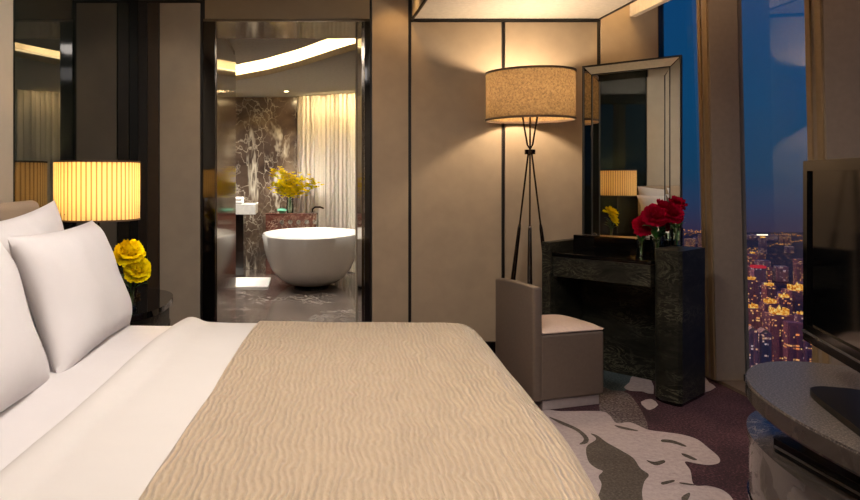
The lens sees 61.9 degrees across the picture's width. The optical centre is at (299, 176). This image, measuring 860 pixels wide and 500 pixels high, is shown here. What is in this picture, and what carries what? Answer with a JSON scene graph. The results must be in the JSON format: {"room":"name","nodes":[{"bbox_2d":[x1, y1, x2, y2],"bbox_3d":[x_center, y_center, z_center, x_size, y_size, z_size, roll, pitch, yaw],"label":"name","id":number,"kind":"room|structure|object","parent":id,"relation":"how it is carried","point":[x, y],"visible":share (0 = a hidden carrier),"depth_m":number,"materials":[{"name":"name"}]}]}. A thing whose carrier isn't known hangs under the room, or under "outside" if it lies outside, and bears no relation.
{"room":"hotel room","nodes":[
{"label":"hotel room","id":0,"kind":"room"},
{"bbox_2d":[0,0,137,345],"bbox_3d":[-1.290,-0.200,2.100,0.200,3.000,6.900,0,0,0],"label":"wall","id":1,"kind":"structure","parent":0,"point":[69,68],"depth_m":3.52,"materials":[{"name":"mirror"}]},
{"bbox_2d":[226,39,234,54],"bbox_3d":[-0.670,0.050,6.225,0.099,2.500,0.910,0,0,0],"label":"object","id":2,"kind":"structure","parent":0,"point":[228,41],"depth_m":6.25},
{"bbox_2d":[203,19,369,322],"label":"door frame","id":3,"kind":"structure","parent":2,"relation":"in","point":[219,60],"depth_m":5.26,"materials":[{"name":"metal"}]},
{"bbox_2d":[236,97,296,268],"bbox_3d":[0.300,-0.150,9.950,5.400,2.900,0.100,0,0,0],"label":"wall","id":4,"kind":"structure","parent":0,"point":[266,127],"depth_m":9.90,"materials":[{"name":"brown stone"}]},
{"bbox_2d":[236,43,354,96],"bbox_3d":[0.050,-1.160,7.900,4.700,0.060,4.000,0,0,0],"label":"ceiling","id":5,"kind":"structure","parent":4,"relation":"attached to","point":[333,71],"depth_m":8.06,"materials":[{"name":"beige paint"}]},
{"bbox_2d":[297,93,354,272],"bbox_3d":[0.735,0.077,9.340,1.807,2.405,0.158,0,0,32],"label":"curtain","id":6,"kind":"object","parent":5,"relation":"hanging from","point":[325,123],"visible":0.33,"depth_m":9.59,"materials":[{"name":"beige fabric"}]},
{"bbox_2d":[138,321,599,499],"bbox_3d":[0.239,0.924,2.100,0.989,0.651,2.044,0,0,4],"label":"coverlet","id":7,"kind":"object","parent":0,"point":[301,410],"visible":1,"depth_m":1.71,"materials":[{"name":"beige fabric"}]},
{"bbox_2d":[138,0,657,341],"bbox_3d":[0.445,-0.200,5.460,4.470,3.000,0.620,0,0,0],"label":"wall","id":8,"kind":"structure","parent":0,"point":[447,182],"depth_m":5.15,"materials":[{"name":"beige paint"}]},
{"bbox_2d":[229,39,324,64],"bbox_3d":[0.050,-1.230,7.025,4.700,0.060,2.510,0,0,0],"label":"ceiling","id":9,"kind":"structure","parent":8,"relation":"attached to","point":[246,50],"depth_m":6.49,"materials":[{"name":"beige paint"}]},
{"bbox_2d":[236,39,354,73],"bbox_3d":[-0.109,-1.370,7.460,5.590,0.360,0.902,0,0,36],"label":"light","id":10,"kind":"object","parent":8,"relation":"attached to","point":[327,44],"depth_m":7.55,"materials":[{"name":"white"}]},
{"bbox_2d":[236,42,354,74],"bbox_3d":[-0.190,-1.205,7.361,4.345,0.021,0.553,0,0,45],"label":"led strip","id":11,"kind":"object","parent":8,"relation":"attached to","point":[354,42],"visible":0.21,"depth_m":7.28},
{"bbox_2d":[486,342,495,353],"bbox_3d":[1.590,1.256,5.144,2.120,0.088,0.012,0,0,0],"label":"baseboard","id":12,"kind":"structure","parent":8,"relation":"attached to","point":[492,345],"depth_m":5.14,"materials":[{"name":"black"}]},
{"bbox_2d":[412,0,632,18],"bbox_3d":[1.511,-1.331,3.373,1.378,0.338,3.546,0,0,0],"label":"ceiling","id":13,"kind":"structure","parent":8,"relation":"attached to","point":[432,9],"depth_m":4.86,"materials":[{"name":"paint"}]},
{"bbox_2d":[411,0,636,20],"bbox_3d":[1.508,-1.155,3.374,1.384,0.022,3.548,0,0,0],"label":"trim","id":14,"kind":"structure","parent":8,"relation":"attached to","point":[424,1],"depth_m":5.13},
{"bbox_2d":[630,0,669,16],"bbox_3d":[2.446,-1.338,1.974,0.047,0.324,6.348,0,0,0],"label":"ceiling","id":15,"kind":"structure","parent":8,"relation":"attached to","point":[638,7],"depth_m":4.95,"materials":[{"name":"paint"}]},
{"bbox_2d":[696,0,749,379],"bbox_3d":[2.689,-0.110,4.460,0.280,2.780,0.120,0,0,0],"label":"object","id":16,"kind":"structure","parent":8,"relation":"attached to","point":[719,22],"depth_m":4.40,"materials":[{"name":"paint"}]},
{"bbox_2d":[804,0,859,365],"bbox_3d":[2.689,-0.110,3.500,0.280,2.780,0.120,0,0,0],"label":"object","id":17,"kind":"structure","parent":8,"relation":"attached to","point":[832,27],"depth_m":3.44,"materials":[{"name":"paint"}]},
{"bbox_2d":[232,269,755,499],"bbox_3d":[0.300,1.323,4.500,5.400,0.053,11.400,0,0,0],"label":"floor","id":18,"kind":"structure","parent":0,"point":[631,444],"depth_m":3.60,"materials":[{"name":"purple carpet"}]},
{"bbox_2d":[0,200,38,220],"bbox_3d":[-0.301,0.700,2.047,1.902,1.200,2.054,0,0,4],"label":"headboard","id":19,"kind":"object","parent":18,"relation":"on","point":[8,210],"visible":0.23,"depth_m":2.76,"materials":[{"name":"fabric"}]},
{"bbox_2d":[0,325,170,470],"bbox_3d":[-0.707,0.827,2.169,0.598,0.380,1.982,0,0,4],"label":"fitted sheet","id":20,"kind":"object","parent":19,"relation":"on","point":[28,419],"visible":0.28,"depth_m":2.09,"materials":[{"name":"white fabric"}]},
{"bbox_2d":[0,242,49,412],"bbox_3d":[-0.895,0.428,1.812,0.273,0.470,0.907,0,0,4],"label":"pillow","id":21,"kind":"object","parent":20,"relation":"on","point":[24,366],"visible":0.99,"depth_m":1.97,"materials":[{"name":"white fabric"}]},
{"bbox_2d":[0,200,63,342],"bbox_3d":[-1.021,0.395,2.663,0.207,0.590,0.879,0,0,5],"label":"pillow","id":22,"kind":"object","parent":20,"relation":"on","point":[45,219],"visible":0.22,"depth_m":2.66,"materials":[{"name":"white fabric"}]},
{"bbox_2d":[6,220,131,372],"bbox_3d":[-0.850,0.428,2.706,0.262,0.470,0.864,0,0,3],"label":"pillow","id":23,"kind":"object","parent":20,"relation":"on","point":[77,295],"visible":0.97,"depth_m":2.43,"materials":[{"name":"white fabric"}]},
{"bbox_2d":[0,317,256,499],"bbox_3d":[0.065,0.877,2.112,1.303,0.576,2.017,0,0,4],"label":"duvet","id":24,"kind":"object","parent":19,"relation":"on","point":[112,445],"visible":0.2,"depth_m":1.75,"materials":[{"name":"fabric"}]},
{"bbox_2d":[129,288,172,325],"bbox_3d":[-0.930,0.978,3.690,0.485,0.645,0.920,0,0,0],"label":"nightstand","id":25,"kind":"object","parent":18,"relation":"on","point":[153,305],"visible":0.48,"depth_m":3.60,"materials":[{"name":"black wood"}]},
{"bbox_2d":[53,160,139,226],"bbox_3d":[-0.965,0.290,3.335,0.400,0.730,0.400,0,0,0],"label":"table lamp","id":26,"kind":"object","parent":25,"relation":"on","point":[84,191],"visible":0.88,"depth_m":3.16,"materials":[{"name":"yellow fabric"}]},
{"bbox_2d":[125,285,137,310],"bbox_3d":[-0.830,0.595,3.450,0.068,0.120,0.068,0,0,0],"label":"flower vase","id":27,"kind":"object","parent":25,"relation":"on","point":[136,288],"visible":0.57,"depth_m":3.44,"materials":[{"name":"clear glass"}]},
{"bbox_2d":[113,239,145,301],"bbox_3d":[-0.841,0.474,3.447,0.162,0.341,0.161,0,0,-31],"label":"peony","id":28,"kind":"object","parent":27,"relation":"in","point":[127,252],"visible":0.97,"depth_m":3.42,"materials":[{"name":"yellow plant"}]},
{"bbox_2d":[123,258,150,306],"bbox_3d":[-0.796,0.520,3.429,0.136,0.252,0.108,0,0,-26],"label":"peony","id":29,"kind":"object","parent":27,"relation":"in","point":[137,272],"visible":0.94,"depth_m":3.41,"materials":[{"name":"yellow plant"}]},
{"bbox_2d":[236,203,257,276],"bbox_3d":[-1.210,0.825,9.225,1.280,0.950,0.550,0,0,0],"label":"vanity","id":30,"kind":"object","parent":18,"relation":"on","point":[244,209],"visible":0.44,"depth_m":9.05,"materials":[{"name":"white ceramic"}]},
{"bbox_2d":[236,203,257,214],"bbox_3d":[-1.210,0.415,9.225,1.280,0.130,0.550,0,0,0],"label":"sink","id":31,"kind":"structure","parent":30,"relation":"on","point":[245,208],"depth_m":8.95,"materials":[{"name":"white ceramic"}]},
{"bbox_3d":[-0.840,0.328,9.150,0.200,0.042,0.260,0,0,0],"label":"folded towel","id":32,"kind":"object","parent":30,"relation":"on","visible":0},
{"bbox_2d":[236,197,243,200],"bbox_3d":[-0.840,0.285,9.150,0.200,0.042,0.260,0,0,0],"label":"folded towel","id":33,"kind":"object","parent":32,"relation":"on","point":[237,198],"visible":0.5,"depth_m":9.03,"materials":[{"name":"white fabric"}]},
{"bbox_2d":[236,277,270,287],"bbox_3d":[-0.810,1.290,8.575,0.880,0.017,0.750,0,0,0],"label":"bath mat","id":34,"kind":"object","parent":18,"relation":"on","point":[241,282],"visible":0.49,"depth_m":8.51,"materials":[{"name":"white fabric"}]},
{"bbox_2d":[265,213,317,273],"bbox_3d":[-0.115,0.892,9.450,0.710,0.815,0.220,0,0,0],"label":"stone ledge","id":35,"kind":"object","parent":18,"relation":"on","point":[272,219],"visible":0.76,"depth_m":9.35,"materials":[{"name":"red stone"}]},
{"bbox_2d":[277,208,286,212],"bbox_3d":[-0.245,0.450,9.430,0.140,0.070,0.140,0,0,0],"label":"soap dish","id":36,"kind":"object","parent":35,"relation":"on","point":[280,210],"visible":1,"depth_m":9.39,"materials":[{"name":"green glass"}]},
{"bbox_2d":[286,198,293,212],"bbox_3d":[-0.135,0.385,9.450,0.100,0.200,0.100,0,0,0],"label":"glass vase","id":37,"kind":"object","parent":35,"relation":"on","point":[286,198],"visible":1,"depth_m":9.42,"materials":[{"name":"clear glass"}]},
{"bbox_2d":[267,182,284,197],"bbox_3d":[-0.283,0.264,9.447,0.310,0.402,0.205,0,0,17],"label":"orchid spray","id":38,"kind":"object","parent":37,"relation":"in","point":[272,183],"visible":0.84,"depth_m":9.43,"materials":[{"name":"yellow plant"}]},
{"bbox_2d":[270,168,284,183],"bbox_3d":[-0.272,0.175,9.512,0.312,0.581,0.200,0,0,24],"label":"orchid spray","id":39,"kind":"object","parent":37,"relation":"in","point":[273,170],"visible":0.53,"depth_m":9.50,"materials":[{"name":"yellow plant"}]},
{"bbox_2d":[277,167,290,204],"bbox_3d":[-0.193,0.162,9.411,0.246,0.606,0.177,0,0,0],"label":"orchid spray","id":40,"kind":"object","parent":37,"relation":"in","point":[281,170],"visible":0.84,"depth_m":9.40,"materials":[{"name":"yellow plant"}]},
{"bbox_2d":[277,179,290,196],"bbox_3d":[-0.204,0.245,9.353,0.200,0.440,0.281,0,0,25],"label":"orchid spray","id":41,"kind":"object","parent":37,"relation":"in","point":[281,186],"visible":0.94,"depth_m":9.32,"materials":[{"name":"yellow plant"}]},
{"bbox_2d":[280,170,293,195],"bbox_3d":[-0.184,0.185,9.499,0.228,0.559,0.179,0,0,36],"label":"orchid spray","id":42,"kind":"object","parent":37,"relation":"in","point":[284,170],"visible":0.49,"depth_m":9.50,"materials":[{"name":"yellow plant"}]},
{"bbox_2d":[283,185,295,197],"bbox_3d":[-0.151,0.283,9.355,0.227,0.364,0.225,0,0,-35],"label":"orchid spray","id":43,"kind":"object","parent":37,"relation":"in","point":[287,186],"visible":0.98,"depth_m":9.33,"materials":[{"name":"yellow plant"}]},
{"bbox_2d":[286,178,296,200],"bbox_3d":[-0.116,0.238,9.430,0.173,0.453,0.191,0,0,0],"label":"orchid spray","id":44,"kind":"object","parent":37,"relation":"in","point":[287,178],"visible":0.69,"depth_m":9.39,"materials":[{"name":"yellow plant"}]},
{"bbox_2d":[286,172,298,205],"bbox_3d":[-0.107,0.197,9.430,0.212,0.536,0.199,0,0,-44],"label":"orchid spray","id":45,"kind":"object","parent":37,"relation":"in","point":[290,181],"visible":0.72,"depth_m":9.41,"materials":[{"name":"yellow plant"}]},
{"bbox_2d":[292,172,309,193],"bbox_3d":[-0.017,0.201,9.505,0.318,0.529,0.209,0,0,-13],"label":"orchid spray","id":46,"kind":"object","parent":37,"relation":"in","point":[299,178],"visible":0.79,"depth_m":9.46,"materials":[{"name":"yellow plant"}]},
{"bbox_2d":[294,178,315,193],"bbox_3d":[0.043,0.238,9.424,0.366,0.455,0.179,0,0,12],"label":"orchid spray","id":47,"kind":"object","parent":37,"relation":"in","point":[301,184],"visible":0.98,"depth_m":9.41,"materials":[{"name":"yellow plant"}]},
{"bbox_2d":[291,182,324,197],"bbox_3d":[0.098,0.266,9.487,0.475,0.398,0.205,0,0,0],"label":"orchid spray","id":48,"kind":"object","parent":37,"relation":"in","point":[309,185],"visible":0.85,"depth_m":9.46,"materials":[{"name":"yellow plant"}]},
{"bbox_2d":[311,206,323,212],"bbox_3d":[0.236,0.436,9.381,0.050,0.097,0.240,0,0,-44],"label":"spout","id":49,"kind":"object","parent":35,"relation":"on","point":[314,207],"visible":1,"depth_m":9.38,"materials":[{"name":"brown metal"}]},
{"bbox_2d":[262,227,354,288],"bbox_3d":[0.145,0.984,8.450,1.160,0.632,1.720,0,0,12],"label":"bathtub","id":50,"kind":"object","parent":18,"relation":"on","point":[309,257],"visible":0.98,"depth_m":7.84,"materials":[{"name":"white ceramic"}]},
{"bbox_2d":[485,65,576,283],"bbox_3d":[1.587,0.288,4.830,0.598,2.026,0.598,0,0,0],"label":"floor lamp","id":51,"kind":"object","parent":18,"relation":"on","point":[530,94],"visible":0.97,"depth_m":4.62,"materials":[{"name":"fabric"}]},
{"bbox_2d":[496,278,603,409],"bbox_3d":[1.451,0.950,4.112,0.491,0.700,0.387,0,0,-17],"label":"slipper chair","id":52,"kind":"object","parent":18,"relation":"on","point":[556,359],"visible":0.79,"depth_m":3.94,"materials":[{"name":"beige leather"}]},
{"bbox_2d":[542,314,603,332],"bbox_3d":[1.480,0.860,4.120,0.430,0.050,0.385,0,0,-17],"label":"seat cushion","id":53,"kind":"object","parent":52,"relation":"on","point":[551,323],"depth_m":3.99,"materials":[{"name":"fabric"}]},
{"bbox_2d":[542,238,704,406],"bbox_3d":[2.048,0.860,4.422,0.480,0.880,0.860,0,0,-41],"label":"vanity desk","id":54,"kind":"object","parent":18,"relation":"on","point":[650,311],"visible":0.88,"depth_m":4.31,"materials":[{"name":"black wood"}]},
{"bbox_2d":[573,234,675,255],"bbox_3d":[2.102,0.440,4.551,0.140,0.100,0.615,0,0,-41],"label":"stand","id":55,"kind":"object","parent":54,"relation":"on","point":[614,244],"visible":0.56,"depth_m":4.53,"materials":[{"name":"black wood"}]},
{"bbox_2d":[582,55,681,239],"bbox_3d":[2.136,-0.181,4.528,0.036,1.138,0.616,0,0,-44],"label":"mirror","id":56,"kind":"object","parent":55,"relation":"on","point":[632,110],"visible":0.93,"depth_m":4.52,"materials":[{"name":"clear glass"}]},
{"bbox_2d":[635,239,646,255],"bbox_3d":[2.114,0.439,4.340,0.068,0.100,0.068,0,0,0],"label":"vase","id":57,"kind":"object","parent":54,"relation":"on","point":[636,247],"visible":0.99,"depth_m":4.33,"materials":[{"name":"clear glass"}]},
{"bbox_2d":[631,215,654,254],"bbox_3d":[2.104,0.355,4.288,0.139,0.258,0.128,0,0,0],"label":"peony","id":58,"kind":"object","parent":57,"relation":"in","point":[640,231],"visible":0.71,"depth_m":4.27,"materials":[{"name":"red plant"}]},
{"bbox_2d":[650,236,663,257],"bbox_3d":[2.167,0.424,4.250,0.080,0.130,0.080,0,0,0],"label":"vase","id":59,"kind":"object","parent":54,"relation":"on","point":[651,241],"visible":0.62,"depth_m":4.24,"materials":[{"name":"clear glass"}]},
{"bbox_2d":[641,204,668,247],"bbox_3d":[2.127,0.322,4.197,0.153,0.323,0.149,0,0,19],"label":"peony","id":60,"kind":"object","parent":59,"relation":"in","point":[652,215],"visible":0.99,"depth_m":4.18,"materials":[{"name":"red plant"}]},
{"bbox_2d":[651,198,672,247],"bbox_3d":[2.206,0.307,4.246,0.141,0.353,0.145,0,0,0],"label":"peony","id":61,"kind":"object","parent":59,"relation":"in","point":[660,203],"visible":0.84,"depth_m":4.22,"materials":[{"name":"red plant"}]},
{"bbox_2d":[671,227,682,245],"bbox_3d":[2.300,0.364,4.270,0.068,0.110,0.068,0,0,0],"label":"vase","id":62,"kind":"object","parent":54,"relation":"on","point":[672,239],"visible":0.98,"depth_m":4.26,"materials":[{"name":"clear glass"}]},
{"bbox_2d":[663,202,684,244],"bbox_3d":[2.242,0.282,4.238,0.143,0.264,0.165,0,0,0],"label":"peony","id":63,"kind":"object","parent":62,"relation":"in","point":[676,214],"visible":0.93,"depth_m":4.20,"materials":[{"name":"red plant"}]},
{"bbox_2d":[669,196,687,243],"bbox_3d":[2.312,0.262,4.280,0.108,0.302,0.114,0,0,26],"label":"peony","id":64,"kind":"object","parent":62,"relation":"in","point":[677,200],"visible":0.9,"depth_m":4.27,"materials":[{"name":"red plant"}]},
{"bbox_2d":[745,361,859,499],"bbox_3d":[1.850,1.000,1.633,0.860,0.600,2.065,0,0,0],"label":"console","id":65,"kind":"object","parent":18,"relation":"on","point":[779,391],"visible":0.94,"depth_m":2.18,"materials":[{"name":"stone"}]},
{"bbox_2d":[746,410,857,499],"bbox_3d":[1.850,0.882,1.631,0.852,0.025,2.061,0,0,0],"label":"shelf","id":66,"kind":"object","parent":65,"relation":"attached to","point":[761,433],"depth_m":2.12,"materials":[{"name":"stone"}]},
{"bbox_2d":[802,158,859,436],"bbox_3d":[1.641,0.322,1.972,0.200,0.757,1.050,0,0,18],"label":"television","id":67,"kind":"object","parent":65,"relation":"on","point":[831,187],"visible":1,"depth_m":2.23,"materials":[{"name":"plastic"}]},
{"bbox_2d":[658,4,663,56],"bbox_3d":[2.660,-0.100,5.295,0.060,2.800,0.310,0,0,0],"label":"wall","id":68,"kind":"structure","parent":0,"point":[661,7],"depth_m":5.14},
{"bbox_2d":[705,376,746,396],"bbox_3d":[2.820,1.340,2.350,0.360,0.120,7.100,0,0,0],"label":"trim","id":69,"kind":"structure","parent":68,"relation":"attached to","point":[738,386],"depth_m":4.32,"materials":[{"name":"wood"}]},
{"label":"outside","id":70,"kind":"structure","parent":0,"visible":0},
{"bbox_2d":[683,232,802,290],"bbox_3d":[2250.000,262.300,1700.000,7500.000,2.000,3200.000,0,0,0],"label":"ground","id":71,"kind":"structure","parent":70,"point":[775,254],"depth_m":2488.76,"materials":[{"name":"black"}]},
{"bbox_2d":[684,238,695,246],"bbox_3d":[1453.133,245.916,2609.578,32.734,30.768,32.079,0,0,14],"label":"tower block","id":72,"kind":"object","parent":71,"relation":"on","point":[687,241],"visible":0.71,"depth_m":2596.13,"materials":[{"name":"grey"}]},
{"bbox_2d":[698,234,701,245],"bbox_3d":[1516.033,238.588,2633.117,25.726,45.424,25.212,0,0,1],"label":"tower block","id":73,"kind":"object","parent":71,"relation":"on","point":[699,235],"visible":0.21,"depth_m":2633.79,"materials":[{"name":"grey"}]},
{"bbox_2d":[747,254,757,265],"bbox_3d":[1181.679,232.749,1843.373,31.834,57.103,31.197,0,0,6],"label":"tower block","id":74,"kind":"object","parent":71,"relation":"on","point":[751,258],"visible":0.24,"depth_m":1829.73,"materials":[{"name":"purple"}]},
{"bbox_2d":[748,276,757,304],"bbox_3d":[740.773,211.396,1149.362,16.429,99.807,16.100,0,0,14],"label":"tower block","id":75,"kind":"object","parent":71,"relation":"on","point":[752,282],"visible":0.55,"depth_m":1142.50,"materials":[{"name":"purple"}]},
{"bbox_2d":[749,325,757,367],"bbox_3d":[463.770,207.279,719.605,10.286,108.043,10.080,0,0,16],"label":"tower block","id":76,"kind":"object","parent":71,"relation":"on","point":[753,333],"visible":0.31,"depth_m":715.31,"materials":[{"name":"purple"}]},
{"bbox_2d":[748,303,761,329],"bbox_3d":[568.658,209.346,880.113,16.357,103.908,16.030,0,0,6],"label":"tower block","id":77,"kind":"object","parent":71,"relation":"on","point":[754,313],"visible":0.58,"depth_m":873.00,"materials":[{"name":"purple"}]},
{"bbox_2d":[750,265,765,307],"bbox_3d":[817.724,209.605,1249.226,19.643,103.389,19.250,0,0,10],"label":"tower block","id":78,"kind":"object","parent":71,"relation":"on","point":[758,271],"visible":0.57,"depth_m":1241.38,"materials":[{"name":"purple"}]},
{"bbox_2d":[755,252,765,259],"bbox_3d":[1417.889,247.133,2152.998,20.544,28.334,20.133,0,0,-2],"label":"tower block","id":79,"kind":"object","parent":71,"relation":"on","point":[761,256],"visible":0.6,"depth_m":2144.40,"materials":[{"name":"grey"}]},
{"bbox_2d":[747,234,777,240],"bbox_3d":[1914.000,249.300,2900.000,124.000,24.000,74.400,0,0,0],"label":"stadium","id":80,"kind":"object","parent":71,"relation":"on","point":[770,237],"visible":0.84,"depth_m":2874.35,"materials":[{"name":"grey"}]},
{"bbox_2d":[758,236,766,253],"bbox_3d":[1577.675,230.508,2385.953,18.764,61.584,18.388,0,0,1],"label":"tower block","id":81,"kind":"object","parent":71,"relation":"on","point":[762,241],"visible":0.86,"depth_m":2378.27,"materials":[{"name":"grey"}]},
{"bbox_2d":[755,259,770,266],"bbox_3d":[1164.572,235.217,1761.241,26.068,52.166,25.546,0,0,7],"label":"tower block","id":82,"kind":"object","parent":71,"relation":"on","point":[757,262],"visible":0.36,"depth_m":1751.49,"materials":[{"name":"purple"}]},
{"bbox_2d":[757,327,771,363],"bbox_3d":[481.886,209.239,728.186,11.450,104.122,11.221,0,0,7],"label":"tower block","id":83,"kind":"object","parent":71,"relation":"on","point":[764,336],"visible":0.42,"depth_m":723.39,"materials":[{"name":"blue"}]},
{"bbox_2d":[761,282,776,301],"bbox_3d":[770.474,216.325,1149.343,16.429,89.950,16.100,0,0,2],"label":"tower block","id":84,"kind":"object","parent":71,"relation":"on","point":[768,290],"visible":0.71,"depth_m":1142.78,"materials":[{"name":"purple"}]},
{"bbox_2d":[766,266,772,282],"bbox_3d":[1092.387,235.756,1645.288,24.358,51.089,23.871,0,0,7],"label":"tower block","id":85,"kind":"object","parent":71,"relation":"on","point":[769,270],"visible":0.26,"depth_m":1634.16,"materials":[{"name":"red"}]},
{"bbox_2d":[759,298,780,327],"bbox_3d":[624.315,210.378,929.265,18.600,101.845,18.228,0,0,9],"label":"tower block","id":86,"kind":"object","parent":71,"relation":"on","point":[766,303],"visible":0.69,"depth_m":925.90,"materials":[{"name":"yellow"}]},
{"bbox_2d":[763,305,793,361],"bbox_3d":[574.511,207.126,838.984,26.400,108.348,25.872,0,0,16],"label":"tower block","id":87,"kind":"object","parent":71,"relation":"on","point":[773,320],"visible":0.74,"depth_m":829.16,"materials":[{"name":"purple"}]},
{"bbox_2d":[773,265,787,281],"bbox_3d":[1205.825,242.395,1755.666,26.185,37.810,25.661,0,0,16],"label":"tower block","id":88,"kind":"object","parent":71,"relation":"on","point":[780,273],"visible":0.98,"depth_m":1745.94,"materials":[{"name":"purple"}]},
{"bbox_2d":[775,293,792,314],"bbox_3d":[691.245,212.907,999.339,17.143,96.786,16.800,0,0,16],"label":"tower block","id":89,"kind":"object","parent":71,"relation":"on","point":[786,301],"visible":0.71,"depth_m":992.87,"materials":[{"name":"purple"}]},
{"bbox_2d":[779,234,790,245],"bbox_3d":[1860.573,241.033,2684.163,28.399,40.534,27.831,0,0,2],"label":"tower block","id":90,"kind":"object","parent":71,"relation":"on","point":[784,239],"visible":1,"depth_m":2672.66,"materials":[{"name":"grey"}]},
{"bbox_2d":[784,246,793,252],"bbox_3d":[1681.679,249.343,2406.276,21.412,23.915,20.984,0,0,4],"label":"tower block","id":91,"kind":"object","parent":71,"relation":"on","point":[787,249],"visible":1,"depth_m":2397.51,"materials":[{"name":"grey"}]},
{"bbox_2d":[783,321,802,361],"bbox_3d":[535.105,209.364,759.456,14.114,103.871,13.832,0,0,16],"label":"tower block","id":92,"kind":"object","parent":71,"relation":"on","point":[792,330],"visible":0.36,"depth_m":753.86,"materials":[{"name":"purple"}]},
{"bbox_2d":[781,282,811,348],"bbox_3d":[729.704,207.448,1026.723,29.368,107.703,28.781,0,0,5],"label":"tower block","id":93,"kind":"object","parent":71,"relation":"on","point":[795,291],"visible":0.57,"depth_m":1015.67,"materials":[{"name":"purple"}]},
{"bbox_2d":[793,263,802,281],"bbox_3d":[1199.993,234.678,1683.349,19.039,53.244,18.658,0,0,16],"label":"tower block","id":94,"kind":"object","parent":71,"relation":"on","point":[797,267],"visible":0.57,"depth_m":1676.19,"materials":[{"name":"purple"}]},
{"bbox_2d":[793,258,802,262],"bbox_3d":[1265.905,234.059,1763.618,28.627,54.483,28.054,0,0,0],"label":"tower block","id":95,"kind":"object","parent":71,"relation":"on","point":[795,260],"visible":0.21,"depth_m":1764.36,"materials":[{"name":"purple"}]},
{"bbox_2d":[794,311,807,361],"bbox_3d":[572.464,206.861,799.603,10.286,108.877,10.080,0,0,15],"label":"tower block","id":96,"kind":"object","parent":71,"relation":"on","point":[798,316],"visible":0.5,"depth_m":795.26,"materials":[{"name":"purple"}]},
{"bbox_2d":[808,348,811,361],"bbox_3d":[667.724,246.017,944.126,32.695,30.566,32.041,0,0,-2],"label":"tower block","id":97,"kind":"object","parent":71,"relation":"on","point":[809,350],"visible":0.02,"depth_m":930.44,"materials":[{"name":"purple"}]},
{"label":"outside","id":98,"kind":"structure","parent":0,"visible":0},
{"bbox_2d":[683,229,802,251],"bbox_3d":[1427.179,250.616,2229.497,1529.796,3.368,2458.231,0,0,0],"label":"buildings","id":99,"kind":"structure","parent":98,"point":[683,229],"depth_m":3047.43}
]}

